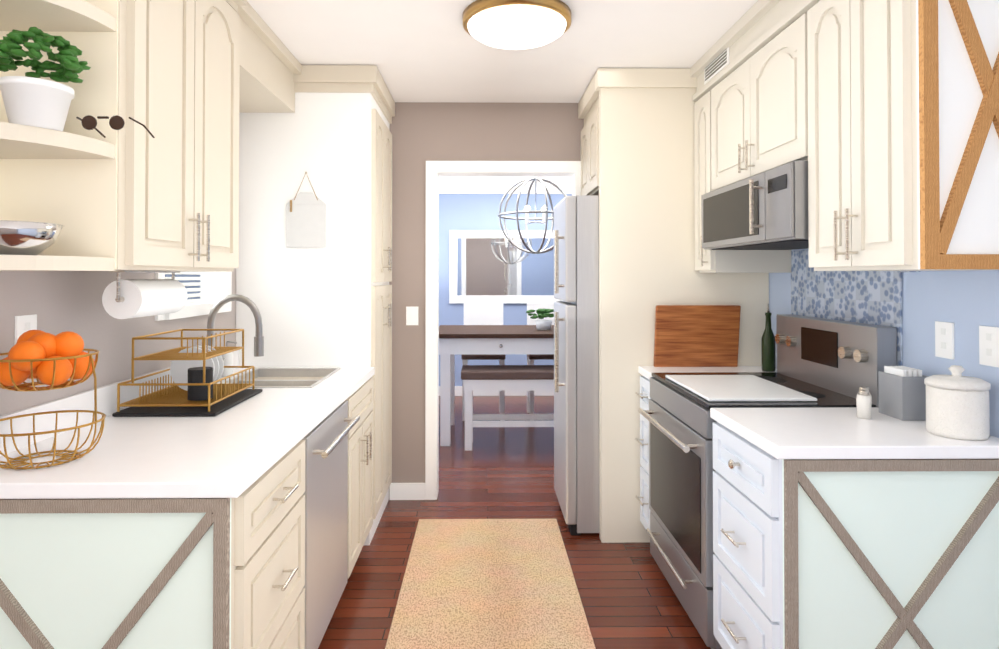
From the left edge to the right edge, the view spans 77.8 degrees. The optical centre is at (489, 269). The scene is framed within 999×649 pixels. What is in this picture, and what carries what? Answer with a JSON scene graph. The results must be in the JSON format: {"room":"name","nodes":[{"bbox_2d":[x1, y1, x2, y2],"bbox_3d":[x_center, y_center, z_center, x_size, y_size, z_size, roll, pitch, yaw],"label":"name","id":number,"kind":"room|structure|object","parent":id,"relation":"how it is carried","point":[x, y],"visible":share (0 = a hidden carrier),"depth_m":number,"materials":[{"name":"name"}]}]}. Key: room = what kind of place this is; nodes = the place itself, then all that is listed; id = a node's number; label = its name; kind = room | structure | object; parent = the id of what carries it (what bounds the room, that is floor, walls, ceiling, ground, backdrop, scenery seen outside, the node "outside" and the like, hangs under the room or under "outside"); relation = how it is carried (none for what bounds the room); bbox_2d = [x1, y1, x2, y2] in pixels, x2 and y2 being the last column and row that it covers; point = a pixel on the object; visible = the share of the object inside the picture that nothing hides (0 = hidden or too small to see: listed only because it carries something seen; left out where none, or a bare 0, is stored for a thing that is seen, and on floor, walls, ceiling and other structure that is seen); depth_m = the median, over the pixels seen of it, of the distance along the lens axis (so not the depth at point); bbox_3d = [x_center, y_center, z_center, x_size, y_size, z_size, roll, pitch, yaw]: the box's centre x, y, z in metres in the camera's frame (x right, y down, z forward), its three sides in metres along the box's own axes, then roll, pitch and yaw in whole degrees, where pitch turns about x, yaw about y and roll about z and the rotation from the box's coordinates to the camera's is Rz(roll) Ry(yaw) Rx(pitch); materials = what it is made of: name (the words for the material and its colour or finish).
{"room":"kitchen","nodes":[
{"label":"kitchen","id":0,"kind":"room"},
{"bbox_2d":[0,268,235,415],"bbox_3d":[-1.334,0.160,1.150,0.120,2.450,5.455,0,-1,-1],"label":"wall","id":1,"kind":"structure","parent":0,"point":[57,302],"depth_m":1.98,"materials":[{"name":"grey paint"}]},
{"bbox_2d":[14,314,36,344],"bbox_3d":[-1.276,0.183,1.706,0.008,0.115,0.075,0,-1,-1],"label":"electrical outlet plate","id":2,"kind":"object","parent":1,"relation":"attached to","point":[24,323],"visible":0.48,"depth_m":1.70,"materials":[{"name":"white paint"}]},
{"bbox_2d":[0,350,238,453],"bbox_3d":[-1.276,0.439,2.273,0.015,0.100,1.767,0,-1,-1],"label":"backsplash","id":3,"kind":"structure","parent":1,"relation":"attached to","point":[106,395],"depth_m":1.87,"materials":[{"name":"white stone"}]},
{"bbox_2d":[0,0,239,271],"bbox_3d":[-1.092,-0.486,1.820,0.374,0.984,1.053,0,-1,-1],"label":"upper cabinet","id":4,"kind":"object","parent":1,"relation":"attached to","point":[131,195],"visible":1,"depth_m":1.64,"materials":[{"name":"wood"}]},
{"bbox_2d":[0,220,63,254],"bbox_3d":[-1.087,-0.069,1.420,0.184,0.072,0.184,0,-1,-1],"label":"metal bowl","id":5,"kind":"object","parent":4,"relation":"in","point":[25,238],"visible":0.9,"depth_m":1.38,"materials":[{"name":"silver metal"}]},
{"bbox_2d":[0,27,90,131],"bbox_3d":[-1.049,-0.440,1.432,0.211,0.229,0.206,0,-1,-1],"label":"plant pot","id":6,"kind":"object","parent":4,"relation":"in","point":[32,99],"visible":1,"depth_m":1.40,"materials":[{"name":"white ceramic"}]},
{"bbox_2d":[76,115,154,137],"bbox_3d":[-0.903,-0.342,1.500,0.129,0.034,0.112,0,-1,-1],"label":"sunglasses","id":7,"kind":"object","parent":4,"relation":"in","point":[89,122],"visible":1,"depth_m":1.45,"materials":[{"name":"black plastic"}]},
{"bbox_2d":[102,270,187,318],"bbox_3d":[-1.073,0.075,1.946,0.116,0.142,0.330,0,-1,-1],"label":"paper towel","id":8,"kind":"object","parent":4,"relation":"attached to","point":[127,298],"visible":0.98,"depth_m":1.84,"materials":[{"name":"paper"}]},
{"bbox_2d":[155,272,231,320],"bbox_3d":[-1.337,-0.223,2.737,0.150,0.848,0.698,0,-1,-1],"label":"window","id":9,"kind":"structure","parent":1,"relation":"in","point":[214,288],"depth_m":2.84,"materials":[{"name":"white paint"}]},
{"bbox_2d":[225,0,300,112],"bbox_3d":[-1.102,-0.933,2.221,0.362,0.238,1.905,0,-1,-1],"label":"soffit","id":10,"kind":"structure","parent":1,"relation":"attached to","point":[270,65],"depth_m":2.78,"materials":[{"name":"beige paint"}]},
{"bbox_2d":[165,194,571,385],"bbox_3d":[0.285,0.190,3.960,6.040,2.450,0.010,0,-1,-1],"label":"wall","id":11,"kind":"structure","parent":0,"point":[468,211],"depth_m":3.94,"materials":[{"name":"blue paint"}]},
{"bbox_2d":[439,386,553,395],"bbox_3d":[0.249,1.393,7.115,5.800,0.110,0.014,0,-1,-1],"label":"baseboard","id":12,"kind":"structure","parent":11,"relation":"attached to","point":[458,390],"depth_m":7.11,"materials":[{"name":"white paint"}]},
{"bbox_2d":[439,182,571,193],"bbox_3d":[0.250,-0.936,7.122,5.800,0.129,0.050,0,-1,-1],"label":"crown molding","id":13,"kind":"structure","parent":11,"relation":"attached to","point":[475,187],"depth_m":7.10,"materials":[{"name":"white paint"}]},
{"bbox_2d":[449,230,561,302],"bbox_3d":[0.270,-0.032,7.122,1.460,0.840,0.030,0,-1,-1],"label":"mirror","id":14,"kind":"object","parent":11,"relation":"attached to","point":[491,266],"visible":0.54,"depth_m":7.12,"materials":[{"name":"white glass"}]},
{"bbox_2d":[389,102,583,498],"bbox_3d":[0.070,0.189,3.893,2.990,2.450,0.120,0,-1,-1],"label":"wall","id":15,"kind":"structure","parent":0,"point":[422,133],"depth_m":3.84,"materials":[{"name":"grey paint"}]},
{"bbox_2d":[390,483,424,499],"bbox_3d":[-0.504,1.363,3.806,0.218,0.100,0.016,0,-1,-1],"label":"baseboard","id":16,"kind":"structure","parent":15,"relation":"attached to","point":[407,491],"depth_m":3.80,"materials":[{"name":"white paint"}]},
{"bbox_2d":[406,307,417,324],"bbox_3d":[-0.476,0.286,3.819,0.075,0.115,0.012,0,-1,-1],"label":"switch plate","id":17,"kind":"object","parent":15,"relation":"attached to","point":[411,315],"visible":1,"depth_m":3.82,"materials":[{"name":"white paint"}]},
{"bbox_2d":[425,161,580,499],"bbox_3d":[0.103,0.371,3.892,0.995,2.085,0.148,0,-1,-1],"label":"door frame","id":18,"kind":"structure","parent":15,"relation":"attached to","point":[435,170],"depth_m":3.82,"materials":[{"name":"white paint"}]},
{"bbox_2d":[578,74,598,194],"bbox_3d":[1.000,-0.733,3.566,0.892,0.606,0.569,0,-1,-1],"label":"upper cabinet","id":19,"kind":"object","parent":15,"relation":"attached to","point":[588,108],"visible":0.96,"depth_m":3.51,"materials":[{"name":"beige wood"}]},
{"bbox_2d":[247,0,757,181],"bbox_3d":[0.296,-1.087,2.901,5.800,0.080,8.895,0,-1,-1],"label":"ceiling","id":20,"kind":"structure","parent":0,"point":[423,50],"depth_m":2.88,"materials":[{"name":"white paint"}]},
{"bbox_2d":[463,0,570,49],"bbox_3d":[0.113,-1.002,2.571,0.450,0.094,0.450,0,-1,-1],"label":"flush ceiling light","id":21,"kind":"object","parent":20,"relation":"attached to","point":[514,24],"visible":1,"depth_m":2.46,"materials":[{"name":"white glass"}]},
{"bbox_2d":[498,176,566,253],"bbox_3d":[0.373,-0.574,4.995,0.616,0.897,0.616,0,-1,-1],"label":"pendant chandelier","id":22,"kind":"object","parent":20,"relation":"hanging from","point":[544,211],"visible":0.79,"depth_m":4.94,"materials":[{"name":"silver metal"}]},
{"bbox_2d":[318,396,710,648],"bbox_3d":[0.296,1.433,2.875,5.800,0.060,8.895,0,-1,-1],"label":"floor","id":23,"kind":"structure","parent":0,"point":[629,598],"depth_m":3.10,"materials":[{"name":"brown wood"}]},
{"bbox_2d":[0,430,311,648],"bbox_3d":[-0.925,0.955,1.666,0.704,0.871,0.557,0,-1,-1],"label":"base cabinet","id":24,"kind":"object","parent":23,"relation":"on","point":[180,532],"depth_m":1.41,"materials":[{"name":"wood"}]},
{"bbox_2d":[0,367,374,493],"bbox_3d":[-0.930,0.507,2.275,0.707,0.036,1.770,0,-1,-1],"label":"countertop","id":25,"kind":"structure","parent":24,"relation":"on","point":[222,453],"depth_m":1.68,"materials":[{"name":"white stone"}]},
{"bbox_2d":[0,330,105,469],"bbox_3d":[-1.124,0.317,1.563,0.266,0.327,0.265,0,-1,-1],"label":"fruit basket","id":26,"kind":"object","parent":25,"relation":"on","point":[57,361],"visible":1,"depth_m":1.53,"materials":[{"name":"gold metal"}]},
{"bbox_2d":[112,329,261,416],"bbox_3d":[-1.077,0.359,2.263,0.340,0.257,0.440,0,-1,-1],"label":"dish rack","id":27,"kind":"object","parent":25,"relation":"on","point":[196,372],"visible":1,"depth_m":2.16,"materials":[{"name":"gold metal"}]},
{"bbox_2d":[207,294,263,376],"bbox_3d":[-1.117,0.300,2.786,0.261,0.386,0.225,0,-1,-1],"label":"faucet","id":28,"kind":"object","parent":25,"relation":"on","point":[227,358],"visible":0.67,"depth_m":2.69,"materials":[{"name":"silver metal"}]},
{"bbox_2d":[214,367,343,385],"bbox_3d":[-0.953,0.597,2.837,0.424,0.212,0.534,0,-1,-1],"label":"sink","id":29,"kind":"object","parent":25,"relation":"in","point":[264,376],"depth_m":3.07,"materials":[{"name":"silver metal"}]},
{"bbox_2d":[236,65,394,544],"bbox_3d":[-0.928,0.187,3.478,0.739,2.446,0.682,0,-1,-1],"label":"pantry","id":30,"kind":"object","parent":23,"relation":"on","point":[329,304],"visible":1,"depth_m":3.17,"materials":[{"name":"white paint"}]},
{"bbox_2d":[286,172,325,246],"bbox_3d":[-0.937,-0.306,3.159,0.200,0.385,0.018,0,-1,-1],"label":"hanging sign","id":31,"kind":"object","parent":30,"relation":"attached to","point":[305,219],"visible":1,"depth_m":3.16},
{"bbox_2d":[302,401,359,648],"bbox_3d":[-0.870,0.963,2.247,0.694,0.868,0.596,0,-1,-1],"label":"dishwasher","id":32,"kind":"object","parent":23,"relation":"on","point":[325,493],"visible":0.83,"depth_m":2.17,"materials":[{"name":"metal"}]},
{"bbox_2d":[320,374,373,578],"bbox_3d":[-0.938,0.968,2.852,0.704,0.871,0.607,0,-1,-1],"label":"base cabinet","id":33,"kind":"object","parent":23,"relation":"on","point":[360,438],"depth_m":2.81,"materials":[{"name":"wood"}]},
{"bbox_2d":[461,301,505,420],"bbox_3d":[-0.059,0.877,6.070,0.420,1.120,0.400,0,-1,-1],"label":"dining chair","id":34,"kind":"object","parent":23,"relation":"on","point":[483,313],"visible":0.44,"depth_m":6.24,"materials":[{"name":"white paint"}]},
{"bbox_2d":[385,519,595,648],"bbox_3d":[0.004,1.390,2.184,0.770,0.010,2.580,0,-1,-1],"label":"rug","id":35,"kind":"object","parent":23,"relation":"on","point":[488,583],"visible":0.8,"depth_m":2.68,"materials":[{"name":"fabric"}]},
{"bbox_2d":[439,325,553,445],"bbox_3d":[0.428,0.975,5.404,1.780,0.910,0.900,0,-1,-1],"label":"dining table","id":36,"kind":"object","parent":23,"relation":"on","point":[454,340],"visible":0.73,"depth_m":5.00,"materials":[{"name":"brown wood"}]},
{"bbox_2d":[526,308,553,329],"bbox_3d":[0.474,0.428,5.356,0.324,0.181,0.246,0,-1,-1],"label":"potted plant","id":37,"kind":"object","parent":36,"relation":"on","point":[543,324],"visible":0.85,"depth_m":5.31,"materials":[{"name":"green plant"}]},
{"bbox_2d":[461,365,553,450],"bbox_3d":[0.383,1.114,5.032,1.220,0.625,0.360,0,-1,-1],"label":"bench","id":38,"kind":"object","parent":23,"relation":"on","point":[507,377],"visible":0.62,"depth_m":4.88,"materials":[{"name":"white paint"}]},
{"bbox_2d":[526,301,553,413],"bbox_3d":[0.581,0.877,6.077,0.420,1.120,0.400,0,-1,-1],"label":"dining chair","id":39,"kind":"object","parent":23,"relation":"on","point":[531,358],"visible":0.38,"depth_m":6.23,"materials":[{"name":"white paint"}]},
{"bbox_2d":[554,195,599,534],"bbox_3d":[0.884,0.510,3.551,1.070,1.800,0.555,0,-1,-1],"label":"refrigerator","id":40,"kind":"object","parent":23,"relation":"on","point":[576,356],"visible":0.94,"depth_m":3.27,"materials":[{"name":"metal"}]},
{"bbox_2d":[635,370,650,528],"bbox_3d":[1.112,0.970,3.075,0.679,0.871,0.245,0,-1,-1],"label":"base cabinet","id":41,"kind":"object","parent":23,"relation":"on","point":[644,394],"depth_m":3.09,"materials":[{"name":"wood"}]},
{"bbox_2d":[639,366,776,377],"bbox_3d":[1.110,0.515,3.080,0.682,0.036,0.245,0,-1,-1],"label":"countertop","id":42,"kind":"structure","parent":41,"relation":"on","point":[648,370],"depth_m":3.08,"materials":[{"name":"white stone"}]},
{"bbox_2d":[654,305,740,366],"bbox_3d":[1.058,0.340,3.162,0.430,0.318,0.065,0,-1,-1],"label":"cutting board","id":43,"kind":"object","parent":42,"relation":"on","point":[696,335],"visible":1,"depth_m":3.15,"materials":[{"name":"brown wood"}]},
{"bbox_2d":[761,303,775,371],"bbox_3d":[1.365,0.331,3.031,0.064,0.330,0.064,0,-1,-1],"label":"oil bottle","id":44,"kind":"object","parent":42,"relation":"on","point":[768,352],"visible":1,"depth_m":3.01,"materials":[{"name":"glass"}]},
{"bbox_2d":[638,314,896,648],"bbox_3d":[1.073,0.805,2.572,0.750,1.190,0.754,0,-1,-1],"label":"range","id":45,"kind":"object","parent":23,"relation":"on","point":[827,363],"visible":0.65,"depth_m":2.43,"materials":[{"name":"metal"}]},
{"bbox_2d":[665,375,816,401],"bbox_3d":[0.996,0.478,2.528,0.400,0.012,0.540,0,-1,-1],"label":"tray","id":46,"kind":"object","parent":45,"relation":"on","point":[716,388],"visible":1,"depth_m":2.46,"materials":[{"name":"white plastic"}]},
{"bbox_2d":[710,414,998,648],"bbox_3d":[1.125,0.958,1.937,0.679,0.871,0.505,0,-1,-1],"label":"base cabinet","id":47,"kind":"object","parent":23,"relation":"on","point":[840,528],"depth_m":1.71,"materials":[{"name":"wood"}]},
{"bbox_2d":[710,407,998,453],"bbox_3d":[1.123,0.503,1.943,0.682,0.036,0.503,0,-1,-1],"label":"countertop","id":48,"kind":"structure","parent":47,"relation":"on","point":[832,430],"depth_m":1.83,"materials":[{"name":"white stone"}]},
{"bbox_2d":[856,386,871,418],"bbox_3d":[1.243,0.440,2.056,0.043,0.092,0.108,0,-1,32],"label":"shakers","id":49,"kind":"object","parent":48,"relation":"on","point":[864,401],"visible":1,"depth_m":2.01,"materials":[{"name":"white ceramic"}]},
{"bbox_2d":[878,366,928,420],"bbox_3d":[1.371,0.406,2.050,0.090,0.160,0.120,0,-1,-1],"label":"utensil caddy","id":50,"kind":"object","parent":48,"relation":"on","point":[902,393],"visible":0.98,"depth_m":2.00,"materials":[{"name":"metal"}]},
{"bbox_2d":[924,365,990,440],"bbox_3d":[1.373,0.383,1.820,0.156,0.200,0.156,0,-1,-1],"label":"canister","id":51,"kind":"object","parent":48,"relation":"on","point":[957,405],"visible":1,"depth_m":1.76,"materials":[{"name":"white ceramic"}]},
{"bbox_2d":[595,68,768,542],"bbox_3d":[1.004,0.184,3.228,0.892,2.446,0.080,0,-1,-1],"label":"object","id":52,"kind":"structure","parent":0,"point":[646,204],"depth_m":3.21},
{"bbox_2d":[769,248,998,437],"bbox_3d":[1.535,0.160,1.182,0.120,2.450,5.455,0,-1,-1],"label":"wall","id":53,"kind":"structure","parent":0,"point":[966,303],"depth_m":1.99,"materials":[{"name":"blue paint"}]},
{"bbox_2d":[694,94,789,272],"bbox_3d":[1.257,-0.430,3.065,0.389,0.890,0.298,0,-1,-1],"label":"upper cabinet","id":54,"kind":"object","parent":53,"relation":"attached to","point":[706,261],"depth_m":2.99,"materials":[{"name":"wood"}]},
{"bbox_2d":[706,26,789,192],"bbox_3d":[1.263,-0.626,2.541,0.389,0.509,0.876,0,-1,-1],"label":"upper cabinet","id":55,"kind":"object","parent":53,"relation":"attached to","point":[748,112],"depth_m":2.52,"materials":[{"name":"wood"}]},
{"bbox_2d":[701,160,808,249],"bbox_3d":[1.212,-0.231,2.536,0.478,0.269,0.870,0,-1,-1],"label":"microwave","id":56,"kind":"object","parent":55,"relation":"attached to","point":[767,210],"visible":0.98,"depth_m":2.33,"materials":[{"name":"metal"}]},
{"bbox_2d":[690,0,819,100],"bbox_3d":[1.253,-0.967,2.397,0.412,0.166,1.647,0,-1,-1],"label":"soffit","id":57,"kind":"structure","parent":53,"relation":"attached to","point":[757,26],"depth_m":2.54,"materials":[{"name":"beige paint"}]},
{"bbox_2d":[704,47,728,84],"bbox_3d":[1.072,-0.976,2.931,0.008,0.110,0.300,0,-1,-1],"label":"air vent","id":58,"kind":"object","parent":57,"relation":"attached to","point":[716,66],"visible":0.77,"depth_m":2.91,"materials":[{"name":"white metal"}]},
{"bbox_2d":[791,249,919,365],"bbox_3d":[1.455,0.197,2.537,0.007,0.583,0.872,0,-1,-1],"label":"tile backsplash","id":59,"kind":"structure","parent":53,"relation":"attached to","point":[870,297],"depth_m":2.50,"materials":[{"name":"blue tile"}]},
{"bbox_2d":[790,0,998,272],"bbox_3d":[1.271,-0.442,1.866,0.389,0.890,0.590,0,-1,-1],"label":"upper cabinet","id":60,"kind":"object","parent":53,"relation":"attached to","point":[881,117],"depth_m":1.63,"materials":[{"name":"wood"}]},
{"bbox_2d":[935,321,954,358],"bbox_3d":[1.462,0.226,1.990,0.008,0.115,0.075,0,-1,-1],"label":"electrical outlet plate","id":61,"kind":"object","parent":53,"relation":"attached to","point":[944,331],"depth_m":1.98,"materials":[{"name":"white paint"}]},
{"bbox_2d":[979,326,998,367],"bbox_3d":[1.463,0.224,1.810,0.008,0.115,0.075,0,-1,-1],"label":"electrical outlet plate","id":62,"kind":"object","parent":53,"relation":"attached to","point":[988,344],"depth_m":1.81,"materials":[{"name":"white paint"}]}
]}

